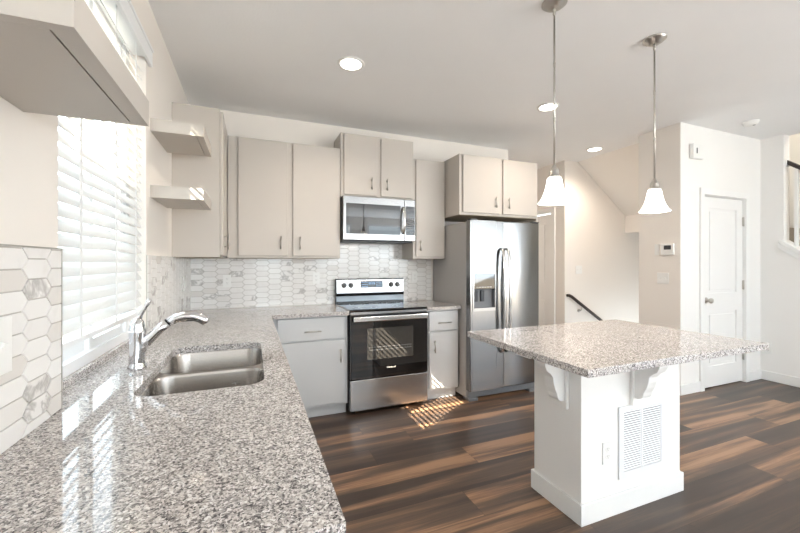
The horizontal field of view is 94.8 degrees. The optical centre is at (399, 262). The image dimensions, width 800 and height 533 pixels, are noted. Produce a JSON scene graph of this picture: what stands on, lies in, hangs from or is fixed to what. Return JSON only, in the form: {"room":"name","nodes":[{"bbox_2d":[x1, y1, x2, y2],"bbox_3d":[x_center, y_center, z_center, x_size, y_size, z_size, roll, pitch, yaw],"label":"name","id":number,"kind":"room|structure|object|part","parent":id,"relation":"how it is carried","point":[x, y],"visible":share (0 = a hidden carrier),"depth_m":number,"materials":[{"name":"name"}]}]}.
{"room":"kitchen","nodes":[
{"label":"kitchen","id":0,"kind":"room"},
{"bbox_2d":[0,0,188,390],"bbox_3d":[-0.479,-0.042,-0.396,0.140,2.760,8.240,0,0,-22],"label":"wall","id":1,"kind":"structure","parent":0,"point":[28,141],"depth_m":1.05,"materials":[{"name":"paint"}]},
{"bbox_2d":[0,244,62,454],"bbox_3d":[-0.844,0.191,0.713,0.010,0.466,0.770,0,0,-22],"label":"tile backsplash","id":2,"kind":"structure","parent":1,"relation":"attached to","point":[31,277],"depth_m":0.92,"materials":[{"name":"tile"}]},
{"bbox_2d":[0,315,11,375],"bbox_3d":[-0.859,0.183,0.781,0.016,0.126,0.128,0,0,-22],"label":"light switch","id":3,"kind":"object","parent":2,"relation":"attached to","point":[5,322],"visible":1,"depth_m":0.81,"materials":[{"name":"white plastic"}]},
{"bbox_2d":[0,0,148,126],"bbox_3d":[-0.720,-0.405,0.742,0.261,0.068,0.455,0,0,-22],"label":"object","id":4,"kind":"object","parent":1,"relation":"attached to","point":[56,59],"visible":1,"depth_m":0.71,"materials":[{"name":"paint"}]},
{"bbox_3d":[-0.738,-0.377,0.734,0.222,0.012,0.410,0,0,-22],"label":"panel","id":5,"kind":"part","parent":4,"relation":"part of","materials":[{"name":"paint"}]},
{"bbox_2d":[63,0,128,378],"bbox_3d":[-1.268,-0.372,1.469,0.060,1.580,0.950,0,0,-22],"label":"window","id":6,"kind":"structure","parent":1,"relation":"in","point":[79,355],"depth_m":1.62,"materials":[{"name":"white glass"}]},
{"bbox_2d":[58,0,153,349],"bbox_3d":[-1.195,-0.448,1.523,0.083,1.428,1.025,0,0,-22],"label":"window blind","id":7,"kind":"object","parent":6,"relation":"attached to","point":[98,286],"visible":0.58,"depth_m":1.45,"materials":[{"name":"white plastic"}]},
{"bbox_3d":[-1.199,0.256,1.497,0.051,0.020,0.942,0,0,-22],"label":"rail","id":8,"kind":"part","parent":7,"relation":"part of","materials":[{"name":"white plastic"}]},
{"bbox_3d":[-1.200,-1.122,1.496,0.054,0.070,0.942,0,0,-22],"label":"head rail","id":9,"kind":"part","parent":7,"relation":"part of","materials":[{"name":"white plastic"}]},
{"bbox_2d":[63,339,128,390],"bbox_3d":[-1.230,0.409,1.484,0.018,0.030,0.938,0,0,-22],"label":"sill","id":10,"kind":"structure","parent":1,"relation":"attached to","point":[85,370],"depth_m":1.45,"materials":[{"name":"grey stone"}]},
{"bbox_2d":[146,255,190,333],"bbox_3d":[-1.618,0.191,2.635,0.008,0.464,1.465,0,0,-22],"label":"tile backsplash","id":11,"kind":"structure","parent":1,"relation":"attached to","point":[164,274],"depth_m":2.35,"materials":[{"name":"tile"}]},
{"bbox_2d":[150,118,210,156],"bbox_3d":[-1.339,-0.765,2.281,0.261,0.070,0.437,0,0,-22],"label":"floating shelf","id":12,"kind":"object","parent":1,"relation":"attached to","point":[178,137],"visible":1,"depth_m":2.14,"materials":[{"name":"paint"}]},
{"bbox_3d":[-1.357,-0.736,2.273,0.222,0.012,0.392,0,0,-22],"label":"panel","id":13,"kind":"part","parent":12,"relation":"part of","materials":[{"name":"paint"}]},
{"bbox_2d":[150,185,210,209],"bbox_3d":[-1.339,-0.396,2.281,0.261,0.068,0.437,0,0,-22],"label":"floating shelf","id":14,"kind":"object","parent":1,"relation":"attached to","point":[168,196],"visible":1,"depth_m":2.11,"materials":[{"name":"paint"}]},
{"bbox_3d":[-1.357,-0.368,2.273,0.222,0.012,0.392,0,0,-22],"label":"panel","id":15,"kind":"part","parent":14,"relation":"part of","materials":[{"name":"paint"}]},
{"bbox_2d":[172,102,228,257],"bbox_3d":[-1.580,-0.582,3.009,0.358,1.084,0.800,0,0,-22],"label":"upper cabinet","id":16,"kind":"object","parent":1,"relation":"attached to","point":[195,233],"visible":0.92,"depth_m":2.65,"materials":[{"name":"beige paint"}]},
{"bbox_3d":[-1.394,-0.582,2.911,0.020,1.050,0.460,0,0,-22],"label":"door","id":17,"kind":"part","parent":16,"relation":"part of","materials":[{"name":"beige paint"}]},
{"bbox_2d":[220,110,507,305],"bbox_3d":[-0.293,-0.042,4.044,3.520,2.760,0.140,0,0,-22],"label":"wall","id":18,"kind":"structure","parent":0,"point":[238,124],"depth_m":3.76,"materials":[{"name":"paint"}]},
{"bbox_2d":[228,135,339,258],"bbox_3d":[-1.073,-0.568,3.456,0.978,1.056,0.349,0,0,-22],"label":"upper cabinet","id":19,"kind":"object","parent":18,"relation":"attached to","point":[284,197],"visible":1,"depth_m":3.31,"materials":[{"name":"beige paint"}]},
{"bbox_3d":[-1.210,-0.571,3.260,0.410,1.014,0.020,0,0,-22],"label":"door","id":20,"kind":"part","parent":19,"relation":"part of","materials":[{"name":"beige paint"}]},
{"bbox_3d":[-0.784,-0.571,3.431,0.415,1.014,0.020,0,0,-22],"label":"door","id":21,"kind":"part","parent":19,"relation":"part of","materials":[{"name":"beige paint"}]},
{"bbox_2d":[190,241,430,309],"bbox_3d":[-0.771,0.108,3.771,2.430,0.630,0.008,0,0,-22],"label":"tile backsplash","id":22,"kind":"structure","parent":18,"relation":"attached to","point":[254,282],"depth_m":3.66,"materials":[{"name":"tile"}]},
{"bbox_2d":[223,275,230,286],"bbox_3d":[-1.610,0.170,3.424,0.070,0.115,0.008,0,0,-22],"label":"wall outlet","id":23,"kind":"object","parent":22,"relation":"attached to","point":[226,278],"visible":1,"depth_m":3.42,"materials":[{"name":"white plastic"}]},
{"bbox_2d":[313,272,319,283],"bbox_3d":[-0.851,0.155,3.729,0.070,0.115,0.008,0,0,-22],"label":"wall outlet","id":24,"kind":"object","parent":22,"relation":"attached to","point":[316,275],"visible":1,"depth_m":3.73,"materials":[{"name":"white plastic"}]},
{"bbox_2d":[412,272,416,281],"bbox_3d":[0.165,0.160,4.138,0.070,0.115,0.008,0,0,-22],"label":"wall outlet","id":25,"kind":"object","parent":22,"relation":"attached to","point":[414,274],"visible":1,"depth_m":4.13,"materials":[{"name":"white plastic"}]},
{"bbox_2d":[334,132,412,199],"bbox_3d":[-0.263,-0.943,3.776,0.760,0.615,0.359,0,0,-22],"label":"upper cabinet","id":26,"kind":"object","parent":18,"relation":"attached to","point":[375,167],"visible":0.85,"depth_m":3.63,"materials":[{"name":"beige paint"}]},
{"bbox_3d":[-0.384,-0.946,3.581,0.330,0.573,0.020,0,0,-22],"label":"door","id":27,"kind":"part","parent":26,"relation":"part of","materials":[{"name":"beige paint"}]},
{"bbox_2d":[340,195,414,243],"bbox_3d":[-0.249,-0.418,3.743,0.750,0.431,0.429,0,0,-22],"label":"microwave oven","id":28,"kind":"object","parent":26,"relation":"attached to","point":[363,220],"visible":0.95,"depth_m":3.58,"materials":[{"name":"silver metal"}]},
{"bbox_3d":[0.040,-0.422,3.659,0.025,0.277,0.057,0,0,-22],"label":"handle","id":29,"kind":"part","parent":28,"relation":"part of","materials":[{"name":"silver metal"}]},
{"bbox_3d":[0.103,-0.422,3.713,0.099,0.290,0.004,0,0,-22],"label":"control panel","id":30,"kind":"part","parent":28,"relation":"part of","materials":[{"name":"black glass"}]},
{"bbox_3d":[-0.035,-0.946,3.721,0.333,0.573,0.020,0,0,-22],"label":"door","id":31,"kind":"part","parent":26,"relation":"part of","materials":[{"name":"beige paint"}]},
{"bbox_2d":[402,159,444,258],"bbox_3d":[0.262,-0.561,3.993,0.372,1.042,0.349,0,0,-22],"label":"upper cabinet","id":32,"kind":"object","parent":18,"relation":"attached to","point":[428,176],"visible":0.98,"depth_m":3.86,"materials":[{"name":"beige paint"}]},
{"bbox_3d":[0.318,-0.564,3.874,0.332,1.000,0.020,0,0,-22],"label":"door","id":33,"kind":"part","parent":32,"relation":"part of","materials":[{"name":"beige paint"}]},
{"bbox_2d":[444,154,536,221],"bbox_3d":[0.953,-0.788,4.112,0.990,0.611,0.644,0,0,-22],"label":"upper cabinet","id":34,"kind":"object","parent":18,"relation":"attached to","point":[476,187],"visible":0.93,"depth_m":3.84,"materials":[{"name":"beige paint"}]},
{"bbox_3d":[0.841,-0.793,3.767,0.457,0.569,0.020,0,0,-22],"label":"door","id":35,"kind":"part","parent":34,"relation":"part of","materials":[{"name":"beige paint"}]},
{"bbox_3d":[1.290,-0.793,3.947,0.452,0.569,0.020,0,0,-22],"label":"door","id":36,"kind":"part","parent":34,"relation":"part of","materials":[{"name":"beige paint"}]},
{"bbox_2d":[148,0,799,168],"bbox_3d":[1.891,-1.472,1.883,6.240,0.100,10.700,0,0,-22],"label":"ceiling","id":37,"kind":"structure","parent":0,"point":[471,72],"depth_m":2.65,"materials":[{"name":"paint"}]},
{"bbox_2d":[337,56,364,70],"bbox_3d":[-0.351,-1.418,2.628,0.196,0.008,0.196,0,0,-22],"label":"recessed light","id":38,"kind":"object","parent":37,"relation":"in","point":[348,63],"visible":1,"depth_m":2.62,"materials":[{"name":"white plastic"}]},
{"bbox_2d":[537,102,559,111],"bbox_3d":[1.350,-1.418,3.353,0.196,0.008,0.196,0,0,-22],"label":"recessed light","id":39,"kind":"object","parent":37,"relation":"in","point":[545,107],"visible":0.91,"depth_m":3.34,"materials":[{"name":"white plastic"}]},
{"bbox_2d":[538,0,570,205],"bbox_3d":[0.845,-0.873,2.012,0.172,1.097,0.172,0,0,-22],"label":"pendant lamp","id":40,"kind":"object","parent":37,"relation":"hanging from","point":[554,194],"visible":1,"depth_m":2.00,"materials":[{"name":"white glass"}]},
{"bbox_2d":[548,165,560,177],"bbox_3d":[0.845,-0.498,2.012,0.062,0.072,0.062,0,0,-22],"label":"socket","id":41,"kind":"object","parent":40,"relation":"attached to","point":[554,171],"depth_m":1.99,"materials":[{"name":"silver metal"}]},
{"bbox_3d":[0.845,-0.934,2.012,0.012,0.844,0.012,0,0,-7],"label":"rod","id":42,"kind":"part","parent":40,"relation":"part of","materials":[{"name":"silver metal"}]},
{"bbox_3d":[0.845,-0.397,2.012,0.172,0.143,0.172,0,0,-22],"label":"lamp shade","id":43,"kind":"part","parent":40,"relation":"part of","materials":[{"name":"white glass"}]},
{"bbox_2d":[586,147,602,151],"bbox_3d":[2.436,-1.418,4.602,0.196,0.008,0.196,0,0,-22],"label":"recessed light","id":44,"kind":"object","parent":37,"relation":"in","point":[593,149],"visible":1,"depth_m":4.60,"materials":[{"name":"white plastic"}]},
{"bbox_2d":[638,33,670,212],"bbox_3d":[1.619,-0.873,2.340,0.172,1.097,0.172,0,0,-22],"label":"pendant lamp","id":45,"kind":"object","parent":37,"relation":"hanging from","point":[654,202],"visible":1,"depth_m":2.32,"materials":[{"name":"white glass"}]},
{"bbox_2d":[650,179,658,188],"bbox_3d":[1.619,-0.498,2.340,0.062,0.072,0.062,0,0,-22],"label":"socket","id":46,"kind":"object","parent":45,"relation":"attached to","point":[654,184],"depth_m":2.32,"materials":[{"name":"silver metal"}]},
{"bbox_3d":[1.619,-0.934,2.340,0.012,0.844,0.012,0,0,-37],"label":"rod","id":47,"kind":"part","parent":45,"relation":"part of","materials":[{"name":"silver metal"}]},
{"bbox_3d":[1.619,-0.397,2.340,0.172,0.143,0.172,0,0,-22],"label":"lamp shade","id":48,"kind":"part","parent":45,"relation":"part of","materials":[{"name":"white glass"}]},
{"bbox_2d":[742,119,759,126],"bbox_3d":[3.538,-1.403,3.710,0.132,0.038,0.132,0,0,-22],"label":"smoke detector","id":49,"kind":"object","parent":37,"relation":"attached to","point":[749,123],"visible":1,"depth_m":3.68,"materials":[{"name":"white plastic"}]},
{"bbox_2d":[308,379,799,532],"bbox_3d":[2.402,1.368,2.088,7.340,0.060,10.700,0,0,-22],"label":"floor","id":50,"kind":"structure","parent":0,"point":[448,464],"depth_m":2.40,"materials":[{"name":"brown wood"}]},
{"bbox_2d":[273,315,346,417],"bbox_3d":[-0.873,0.897,3.374,0.664,0.881,0.647,0,0,-22],"label":"base cabinet","id":51,"kind":"object","parent":50,"relation":"on","point":[315,348],"visible":0.66,"depth_m":3.14,"materials":[{"name":"grey paint"}]},
{"bbox_3d":[-0.745,0.563,3.123,0.565,0.186,0.020,0,0,-22],"label":"drawer","id":52,"kind":"part","parent":51,"relation":"part of","materials":[{"name":"grey paint"}]},
{"bbox_3d":[-0.745,0.942,3.123,0.565,0.543,0.020,0,0,-22],"label":"door","id":53,"kind":"part","parent":51,"relation":"part of","materials":[{"name":"grey paint"}]},
{"bbox_2d":[335,278,428,412],"bbox_3d":[-0.197,0.752,3.611,0.754,1.172,0.695,0,0,-22],"label":"range","id":54,"kind":"object","parent":50,"relation":"on","point":[387,333],"visible":0.98,"depth_m":3.35,"materials":[{"name":"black metal"}]},
{"bbox_3d":[-0.304,0.244,3.878,0.736,0.136,0.017,0,0,-22],"label":"control panel","id":55,"kind":"part","parent":54,"relation":"part of","materials":[{"name":"silver metal"}]},
{"bbox_2d":[336,301,426,311],"bbox_3d":[-0.197,0.424,3.612,0.754,0.018,0.577,0,0,-22],"label":"cooktop","id":56,"kind":"object","parent":54,"relation":"in","point":[351,306],"depth_m":3.50,"materials":[{"name":"black glass"}]},
{"bbox_3d":[-0.093,0.446,3.354,0.744,0.022,0.038,0,0,-22],"label":"vent trim","id":57,"kind":"part","parent":54,"relation":"part of","materials":[{"name":"silver metal"}]},
{"bbox_3d":[-0.092,1.166,3.352,0.744,0.268,0.042,0,0,-22],"label":"storage drawer","id":58,"kind":"part","parent":54,"relation":"part of","materials":[{"name":"silver metal"}]},
{"bbox_3d":[-0.092,0.743,3.352,0.744,0.566,0.042,0,0,-22],"label":"oven door","id":59,"kind":"part","parent":54,"relation":"part of","materials":[{"name":"black glass"}]},
{"bbox_3d":[-0.072,0.493,3.312,0.716,0.046,0.047,0,0,-22],"label":"oven handle","id":60,"kind":"part","parent":54,"relation":"part of","materials":[{"name":"silver metal"}]},
{"bbox_2d":[427,309,457,398],"bbox_3d":[0.313,0.897,3.851,0.360,0.881,0.647,0,0,-22],"label":"base cabinet","id":61,"kind":"object","parent":50,"relation":"on","point":[442,325],"visible":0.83,"depth_m":3.59,"materials":[{"name":"grey paint"}]},
{"bbox_2d":[406,300,460,310],"bbox_3d":[0.310,0.440,3.857,0.364,0.032,0.653,0,0,-22],"label":"countertop","id":62,"kind":"structure","parent":61,"relation":"on","point":[431,305],"depth_m":3.65,"materials":[{"name":"stone"}]},
{"bbox_3d":[0.423,0.563,3.593,0.312,0.186,0.020,0,0,-22],"label":"drawer","id":63,"kind":"part","parent":61,"relation":"part of","materials":[{"name":"grey paint"}]},
{"bbox_3d":[0.423,0.942,3.593,0.312,0.543,0.020,0,0,-22],"label":"door","id":64,"kind":"part","parent":61,"relation":"part of","materials":[{"name":"grey paint"}]},
{"bbox_2d":[433,218,538,401],"bbox_3d":[0.933,0.457,3.973,0.850,1.762,0.846,0,0,-22],"label":"refrigerator","id":65,"kind":"object","parent":50,"relation":"on","point":[489,269],"visible":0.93,"depth_m":3.63,"materials":[{"name":"silver metal"}]},
{"bbox_3d":[0.833,0.411,3.604,0.385,1.643,0.073,0,0,-22],"label":"freezer door","id":66,"kind":"part","parent":65,"relation":"part of","materials":[{"name":"silver metal"}]},
{"bbox_3d":[0.809,0.178,3.582,0.240,0.149,0.049,0,0,-22],"label":"dispenser panel","id":67,"kind":"part","parent":65,"relation":"part of","materials":[{"name":"silver metal"}]},
{"bbox_3d":[1.009,0.370,3.594,0.033,1.035,0.085,0,0,-22],"label":"door handle","id":68,"kind":"part","parent":65,"relation":"part of","materials":[{"name":"silver metal"}]},
{"bbox_3d":[1.068,0.370,3.618,0.033,1.035,0.085,0,0,-22],"label":"door handle","id":69,"kind":"part","parent":65,"relation":"part of","materials":[{"name":"silver metal"}]},
{"bbox_3d":[1.228,0.411,3.763,0.455,1.643,0.073,0,0,-22],"label":"door","id":70,"kind":"part","parent":65,"relation":"part of","materials":[{"name":"silver metal"}]},
{"bbox_2d":[519,219,536,222],"bbox_3d":[1.393,0.427,4.318,0.018,1.822,0.590,0,0,-22],"label":"end panel","id":71,"kind":"object","parent":50,"relation":"on","point":[532,220],"visible":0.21,"depth_m":4.14,"materials":[{"name":"beige paint"}]},
{"bbox_2d":[517,354,693,526],"bbox_3d":[1.271,0.898,2.062,1.306,0.879,0.612,0,0,-22],"label":"kitchen island","id":72,"kind":"object","parent":50,"relation":"on","point":[574,414],"visible":0.57,"depth_m":1.97,"materials":[{"name":"paint"}]},
{"bbox_2d":[602,440,611,464],"bbox_3d":[1.095,1.001,1.940,0.070,0.115,0.008,0,0,-22],"label":"wall outlet","id":73,"kind":"object","parent":72,"relation":"attached to","point":[606,446],"visible":1,"depth_m":1.94,"materials":[{"name":"white plastic"}]},
{"bbox_3d":[1.224,1.284,2.177,0.810,0.108,0.364,0,0,-22],"label":"baseboard","id":74,"kind":"part","parent":72,"relation":"part of","materials":[{"name":"white paint"}]},
{"bbox_2d":[467,319,768,377],"bbox_3d":[1.183,0.441,2.108,1.297,0.034,0.883,0,0,-22],"label":"island countertop","id":75,"kind":"structure","parent":72,"relation":"on","point":[590,349],"depth_m":1.89,"materials":[{"name":"stone"}]},
{"bbox_2d":[618,398,663,479],"bbox_3d":[1.339,0.970,2.038,0.361,0.387,0.008,0,0,-22],"label":"air return grille","id":76,"kind":"object","parent":72,"relation":"attached to","point":[641,426],"visible":0.99,"depth_m":2.03,"materials":[{"name":"white metal"}]},
{"bbox_3d":[1.344,0.964,2.044,0.302,0.326,0.001,0,0,-22],"label":"plate","id":77,"kind":"part","parent":76,"relation":"part of","materials":[{"name":"white metal"}]},
{"bbox_2d":[789,227,793,241],"bbox_3d":[5.055,0.318,3.743,0.938,2.041,2.470,0,0,-22],"label":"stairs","id":78,"kind":"structure","parent":50,"relation":"on","point":[791,230],"depth_m":4.40,"materials":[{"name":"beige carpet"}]},
{"bbox_3d":[-1.167,0.897,2.439,0.677,0.881,1.065,0,0,-22],"label":"base cabinet","id":79,"kind":"object","parent":50,"relation":"on","visible":0},
{"bbox_2d":[0,304,348,532],"bbox_3d":[-0.721,0.440,2.071,1.363,0.032,3.198,0,0,-22],"label":"countertop","id":80,"kind":"structure","parent":79,"relation":"on","point":[114,458],"depth_m":0.81,"materials":[{"name":"stone"}]},
{"bbox_2d":[127,298,208,370],"bbox_3d":[-0.950,0.284,1.516,0.293,0.280,0.068,0,0,-22],"label":"kitchen faucet","id":81,"kind":"object","parent":80,"relation":"on","point":[140,342],"visible":1,"depth_m":1.47,"materials":[{"name":"silver metal"}]},
{"bbox_3d":[-1.034,0.191,1.480,0.059,0.095,0.024,0,0,-17],"label":"lever handle","id":82,"kind":"part","parent":81,"relation":"part of","materials":[{"name":"silver metal"}]},
{"bbox_3d":[-1.002,0.297,1.495,0.122,0.129,0.042,0,0,-22],"label":"spout","id":83,"kind":"part","parent":81,"relation":"part of","materials":[{"name":"silver metal"}]},
{"bbox_2d":[140,348,263,396],"bbox_3d":[-0.800,0.558,1.566,0.460,0.204,0.804,0,0,-22],"label":"sink","id":84,"kind":"object","parent":80,"relation":"in","point":[197,371],"visible":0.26,"depth_m":1.59,"materials":[{"name":"metal"}]},
{"bbox_3d":[-0.725,0.558,1.379,0.406,0.204,0.349,0,0,-22],"label":"bowl","id":85,"kind":"part","parent":84,"relation":"part of","materials":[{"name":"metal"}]},
{"bbox_3d":[-0.869,0.558,1.739,0.406,0.204,0.379,0,0,-22],"label":"bowl","id":86,"kind":"part","parent":84,"relation":"part of","materials":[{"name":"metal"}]},
{"bbox_2d":[571,161,638,322],"bbox_3d":[3.456,0.958,5.629,2.340,4.760,0.117,0,0,-22],"label":"wall","id":87,"kind":"structure","parent":0,"point":[607,285],"depth_m":5.34,"materials":[{"name":"paint"}]},
{"bbox_2d":[576,266,581,273],"bbox_3d":[2.526,0.098,5.183,0.116,0.115,0.016,0,0,-22],"label":"light switch","id":88,"kind":"object","parent":87,"relation":"attached to","point":[578,268],"visible":1,"depth_m":5.18,"materials":[{"name":"white plastic"}]},
{"bbox_2d":[566,294,601,320],"bbox_3d":[3.263,1.095,5.447,2.056,1.329,0.076,0,0,-22],"label":"stair handrail","id":89,"kind":"object","parent":87,"relation":"attached to","point":[567,295],"visible":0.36,"depth_m":5.14,"materials":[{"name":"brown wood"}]},
{"bbox_2d":[537,122,679,328],"bbox_3d":[2.144,-0.042,5.596,0.120,2.760,4.000,0,0,-22],"label":"wall","id":90,"kind":"structure","parent":0,"point":[659,304],"depth_m":3.99,"materials":[{"name":"paint"}]},
{"bbox_2d":[537,207,554,325],"bbox_3d":[2.043,0.273,5.663,0.099,2.130,0.900,0,0,-22],"label":"door","id":91,"kind":"structure","parent":90,"relation":"in","point":[546,223],"depth_m":5.40,"materials":[{"name":"white paint"}]},
{"bbox_2d":[657,273,668,283],"bbox_3d":[2.764,0.162,3.871,0.016,0.115,0.116,0,0,-22],"label":"light switch","id":92,"kind":"object","parent":90,"relation":"attached to","point":[662,278],"visible":1,"depth_m":3.86,"materials":[{"name":"white plastic"}]},
{"bbox_2d":[655,244,674,254],"bbox_3d":[2.766,-0.140,3.852,0.026,0.115,0.200,0,0,-22],"label":"thermostat","id":93,"kind":"object","parent":90,"relation":"attached to","point":[666,249],"visible":1,"depth_m":3.83,"materials":[{"name":"white plastic"}]},
{"bbox_3d":[2.746,-0.140,3.925,0.010,0.115,0.050,0,0,-22],"label":"wall plate","id":94,"kind":"part","parent":93,"relation":"part of","materials":[{"name":"white plastic"}]},
{"bbox_2d":[578,143,638,232],"bbox_3d":[3.684,-0.937,5.090,2.120,0.970,1.053,0,0,-22],"label":"ceiling","id":95,"kind":"structure","parent":0,"point":[616,172],"depth_m":5.06,"materials":[{"name":"paint"}]},
{"bbox_2d":[680,122,759,384],"bbox_3d":[3.423,-0.042,4.185,1.440,2.760,0.432,0,0,-22],"label":"wall","id":96,"kind":"structure","parent":0,"point":[731,162],"depth_m":3.88,"materials":[{"name":"paint"}]},
{"bbox_2d":[680,381,700,395],"bbox_3d":[2.973,1.286,3.764,0.320,0.105,0.014,0,0,-22],"label":"baseboard","id":97,"kind":"structure","parent":96,"relation":"attached to","point":[694,387],"depth_m":3.75,"materials":[{"name":"white paint"}]},
{"bbox_2d":[689,143,703,159],"bbox_3d":[3.048,-1.142,3.777,0.170,0.150,0.044,0,0,-22],"label":"door chime","id":98,"kind":"object","parent":96,"relation":"attached to","point":[696,151],"visible":1,"depth_m":3.75,"materials":[{"name":"white plastic"}]},
{"bbox_2d":[699,188,749,391],"bbox_3d":[3.519,0.279,4.014,0.880,2.118,0.141,0,0,-22],"label":"door","id":99,"kind":"structure","parent":96,"relation":"in","point":[724,222],"depth_m":4.02,"materials":[{"name":"white paint"}]},
{"bbox_3d":[3.254,0.398,3.867,0.064,0.064,0.066,0,0,-22],"label":"knob","id":100,"kind":"part","parent":99,"relation":"part of","materials":[{"name":"silver metal"}]},
{"bbox_2d":[750,369,761,380],"bbox_3d":[4.060,1.286,4.202,0.245,0.105,0.016,0,0,-22],"label":"baseboard","id":101,"kind":"structure","parent":96,"relation":"attached to","point":[757,374],"depth_m":4.20,"materials":[{"name":"white paint"}]},
{"bbox_2d":[760,134,799,377],"bbox_3d":[5.454,-0.042,1.225,0.120,2.760,6.620,0,0,-22],"label":"wall","id":102,"kind":"structure","parent":0,"point":[779,270],"depth_m":4.12,"materials":[{"name":"paint"}]},
{"bbox_2d":[764,344,771,353],"bbox_3d":[4.193,0.978,4.189,0.008,0.115,0.070,0,0,-22],"label":"wall outlet","id":103,"kind":"object","parent":102,"relation":"attached to","point":[769,351],"visible":0.62,"depth_m":4.17,"materials":[{"name":"white plastic"}]},
{"bbox_2d":[762,370,799,387],"bbox_3d":[4.801,1.286,2.668,0.015,0.105,3.384,0,0,-22],"label":"baseboard","id":104,"kind":"structure","parent":102,"relation":"attached to","point":[766,375],"depth_m":4.07,"materials":[{"name":"white paint"}]},
{"bbox_2d":[778,239,799,260],"bbox_3d":[4.639,0.560,3.252,0.180,1.646,1.890,0,0,-22],"label":"trim","id":105,"kind":"structure","parent":102,"relation":"attached to","point":[788,247],"depth_m":4.01,"materials":[{"name":"white paint"}]},
{"bbox_2d":[785,160,799,247],"bbox_3d":[4.644,0.033,3.238,0.070,2.358,1.839,0,0,-22],"label":"stair railing","id":106,"kind":"object","parent":105,"relation":"on","point":[788,163],"visible":1,"depth_m":4.00,"materials":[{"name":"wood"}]},
{"bbox_3d":[4.645,-0.369,3.238,0.050,1.554,1.838,0,0,-22],"label":"handrail","id":107,"kind":"part","parent":106,"relation":"part of","materials":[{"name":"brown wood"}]},
{"bbox_2d":[789,133,799,227],"bbox_3d":[5.639,-0.962,3.714,0.120,4.600,4.300,0,0,-22],"label":"wall","id":108,"kind":"structure","parent":0,"point":[794,140],"depth_m":4.81,"materials":[{"name":"paint"}]},
{"label":"outside","id":109,"kind":"structure","parent":0,"visible":0},
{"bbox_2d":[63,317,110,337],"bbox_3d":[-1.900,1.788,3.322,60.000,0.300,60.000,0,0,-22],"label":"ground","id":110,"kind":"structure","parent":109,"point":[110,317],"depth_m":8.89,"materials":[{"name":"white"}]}
]}

